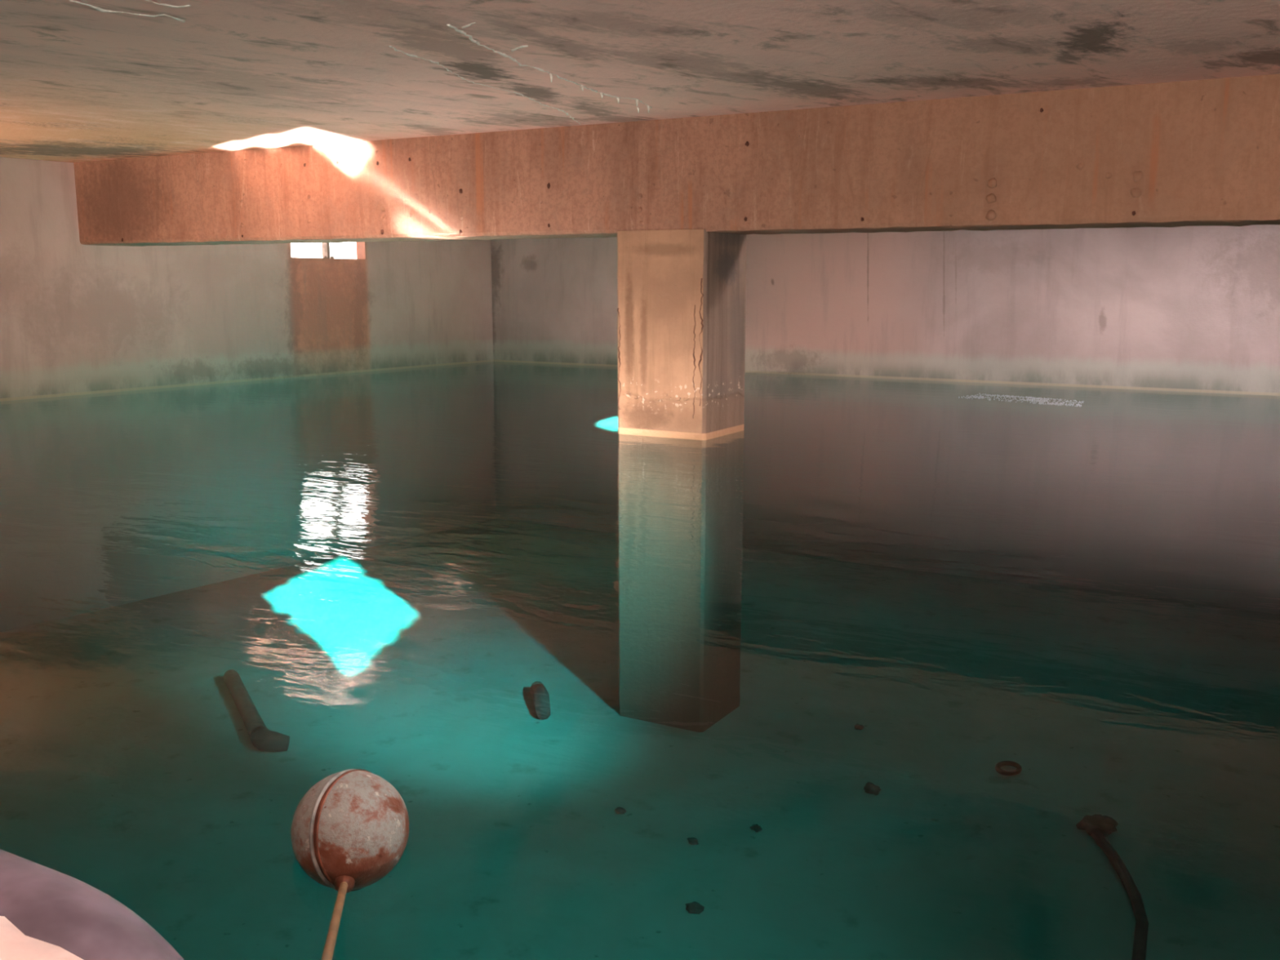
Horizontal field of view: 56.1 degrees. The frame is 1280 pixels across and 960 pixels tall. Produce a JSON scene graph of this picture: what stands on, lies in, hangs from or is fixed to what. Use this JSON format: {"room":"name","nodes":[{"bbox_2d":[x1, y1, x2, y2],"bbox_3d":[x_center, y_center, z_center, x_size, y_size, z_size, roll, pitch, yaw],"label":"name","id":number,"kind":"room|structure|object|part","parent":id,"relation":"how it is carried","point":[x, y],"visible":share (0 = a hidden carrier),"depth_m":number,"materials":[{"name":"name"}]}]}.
{"room":"flooded basement","nodes":[
{"label":"flooded basement","id":0,"kind":"room"},
{"bbox_2d":[0,156,496,632],"bbox_3d":[-4.284,-0.409,6.803,0.089,2.867,10.334,7,12,36],"label":"wall","id":1,"kind":"structure","parent":0,"point":[77,318],"depth_m":8.37,"materials":[{"name":"concrete"}]},
{"bbox_2d":[321,242,333,258],"bbox_3d":[-2.390,-1.930,9.129,0.060,0.498,0.104,6,11,30],"label":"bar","id":2,"kind":"structure","parent":1,"relation":"in","point":[325,246],"depth_m":9.14,"materials":[{"name":"grey metal"}]},
{"bbox_2d":[0,518,1279,959],"bbox_3d":[1.139,1.632,3.944,14.242,0.200,10.400,6,11,30],"label":"floor","id":3,"kind":"structure","parent":0,"point":[131,771],"depth_m":5.43,"materials":[{"name":"concrete"}]},
{"bbox_2d":[223,669,289,751],"bbox_3d":[-1.950,1.134,5.951,0.161,0.101,1.102,-6,11,-30],"label":"pipe","id":4,"kind":"object","parent":3,"relation":"on","point":[264,740],"visible":1,"depth_m":5.69,"materials":[{"name":"metal"}]},
{"bbox_2d":[530,680,550,719],"bbox_3d":[-0.503,1.114,6.103,0.087,0.091,0.357,-2,10,-11],"label":"can","id":5,"kind":"object","parent":3,"relation":"on","point":[540,694],"visible":1,"depth_m":6.02,"materials":[{"name":"metal"}]},
{"bbox_2d":[614,807,626,813],"bbox_3d":[-0.080,1.357,4.920,0.044,0.027,0.042,-2,10,-12],"label":"stone","id":6,"kind":"object","parent":3,"relation":"on","point":[619,810],"visible":1,"depth_m":4.91,"materials":[{"name":"grey stone"}]},
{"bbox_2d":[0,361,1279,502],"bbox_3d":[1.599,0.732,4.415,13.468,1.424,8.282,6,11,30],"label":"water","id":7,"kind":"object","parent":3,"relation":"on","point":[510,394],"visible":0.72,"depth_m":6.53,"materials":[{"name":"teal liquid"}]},
{"bbox_2d":[290,768,409,959],"bbox_3d":[-0.243,0.466,1.161,0.153,0.297,1.054,-3,10,-18],"label":"float","id":8,"kind":"object","parent":7,"relation":"on","point":[349,830],"visible":1,"depth_m":1.54,"materials":[{"name":"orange metal"}]},
{"bbox_3d":[-0.253,0.462,1.088,0.086,0.266,0.926,-3,10,-18],"label":"float arm","id":9,"kind":"part","parent":8,"relation":"part of","materials":[{"name":"gold metal"}]},
{"bbox_2d":[333,875,355,893],"bbox_3d":[-0.377,0.518,1.535,0.028,0.030,0.036,-3,10,-15],"label":"socket","id":10,"kind":"object","parent":8,"relation":"attached to","point":[348,881],"depth_m":1.53,"materials":[{"name":"orange metal"}]},
{"bbox_2d":[958,393,1084,406],"bbox_3d":[2.372,-0.494,7.361,0.801,0.005,0.367,9,13,41],"label":"foam","id":11,"kind":"object","parent":7,"relation":"on","point":[988,395],"visible":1,"depth_m":7.40,"materials":[{"name":"white"}]},
{"bbox_2d":[617,229,746,732],"bbox_3d":[0.201,-0.004,5.883,0.478,2.377,0.444,6,11,30],"label":"concrete pillar","id":12,"kind":"structure","parent":3,"relation":"on","point":[682,293],"depth_m":5.70,"materials":[{"name":"beige concrete"}]},
{"bbox_2d":[73,74,1279,246],"bbox_3d":[2.162,-1.221,4.534,12.930,0.506,0.462,6,11,30],"label":"concrete beam","id":13,"kind":"structure","parent":12,"relation":"on","point":[1204,152],"depth_m":5.23,"materials":[{"name":"beige concrete"}]},
{"bbox_2d":[687,837,698,844],"bbox_3d":[0.205,1.402,4.656,0.049,0.027,0.033,6,11,30],"label":"stone","id":14,"kind":"object","parent":3,"relation":"on","point":[692,841],"visible":1,"depth_m":4.64,"materials":[{"name":"grey stone"}]},
{"bbox_2d":[684,901,704,914],"bbox_3d":[0.190,1.485,4.156,0.064,0.039,0.050,-1,10,-8],"label":"stone","id":15,"kind":"object","parent":3,"relation":"on","point":[694,907],"visible":1,"depth_m":4.14,"materials":[{"name":"grey stone"}]},
{"bbox_2d":[749,823,762,831],"bbox_3d":[0.461,1.382,4.764,0.054,0.029,0.037,6,11,30],"label":"stone","id":16,"kind":"object","parent":3,"relation":"on","point":[756,828],"visible":1,"depth_m":4.75,"materials":[{"name":"grey stone"}]},
{"bbox_2d":[854,723,863,729],"bbox_3d":[1.065,1.201,5.831,0.048,0.030,0.039,6,11,30],"label":"stone","id":17,"kind":"object","parent":3,"relation":"on","point":[858,726],"visible":1,"depth_m":5.82,"materials":[{"name":"grey stone"}]},
{"bbox_2d":[863,782,880,795],"bbox_3d":[0.992,1.317,5.114,0.077,0.052,0.068,6,11,30],"label":"stone","id":18,"kind":"object","parent":3,"relation":"on","point":[869,788],"visible":1,"depth_m":5.09,"materials":[{"name":"grey stone"}]},
{"bbox_2d":[995,760,1022,776],"bbox_3d":[1.632,1.277,5.317,0.112,0.021,0.142,6,11,30],"label":"ring","id":19,"kind":"object","parent":3,"relation":"on","point":[1009,773],"visible":1,"depth_m":5.30,"materials":[{"name":"metal"}]},
{"bbox_2d":[1075,813,1118,836],"bbox_3d":[1.807,1.365,4.748,0.155,0.088,0.111,6,11,30],"label":"stone","id":20,"kind":"object","parent":3,"relation":"on","point":[1106,824],"visible":0.91,"depth_m":4.72,"materials":[{"name":"stone"}]},
{"bbox_2d":[1090,829,1148,959],"bbox_3d":[1.649,1.482,4.097,0.157,0.038,1.229,3,10,18],"label":"hose","id":21,"kind":"object","parent":3,"relation":"on","point":[1140,944],"visible":1,"depth_m":4.19,"materials":[{"name":"rubber"}]},
{"bbox_2d":[0,0,1279,162],"bbox_3d":[1.139,-1.292,3.447,14.242,0.061,10.400,6,11,30],"label":"ceiling","id":22,"kind":"structure","parent":0,"point":[81,80],"depth_m":3.91,"materials":[{"name":"concrete"}]},
{"bbox_2d":[490,224,1279,614],"bbox_3d":[4.159,-0.560,7.689,12.970,2.867,0.250,6,11,30],"label":"wall","id":23,"kind":"structure","parent":0,"point":[1182,308],"depth_m":8.54,"materials":[{"name":"concrete"}]},
{"bbox_3d":[-0.979,0.735,0.070,13.642,2.867,1.726,6,11,30],"label":"wall","id":24,"kind":"structure","parent":0,"visible":0},
{"bbox_2d":[0,915,83,959],"bbox_3d":[0.196,0.395,-0.198,3.800,0.058,0.943,6,11,30],"label":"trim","id":25,"kind":"structure","parent":24,"relation":"attached to","point":[15,944],"depth_m":0.61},
{"bbox_2d":[0,848,184,959],"bbox_3d":[-0.543,0.590,0.896,0.774,0.736,0.128,6,11,30],"label":"pipe bend","id":26,"kind":"object","parent":24,"relation":"attached to","point":[46,904],"visible":0.94,"depth_m":0.73,"materials":[{"name":"grey plastic"}]}
]}

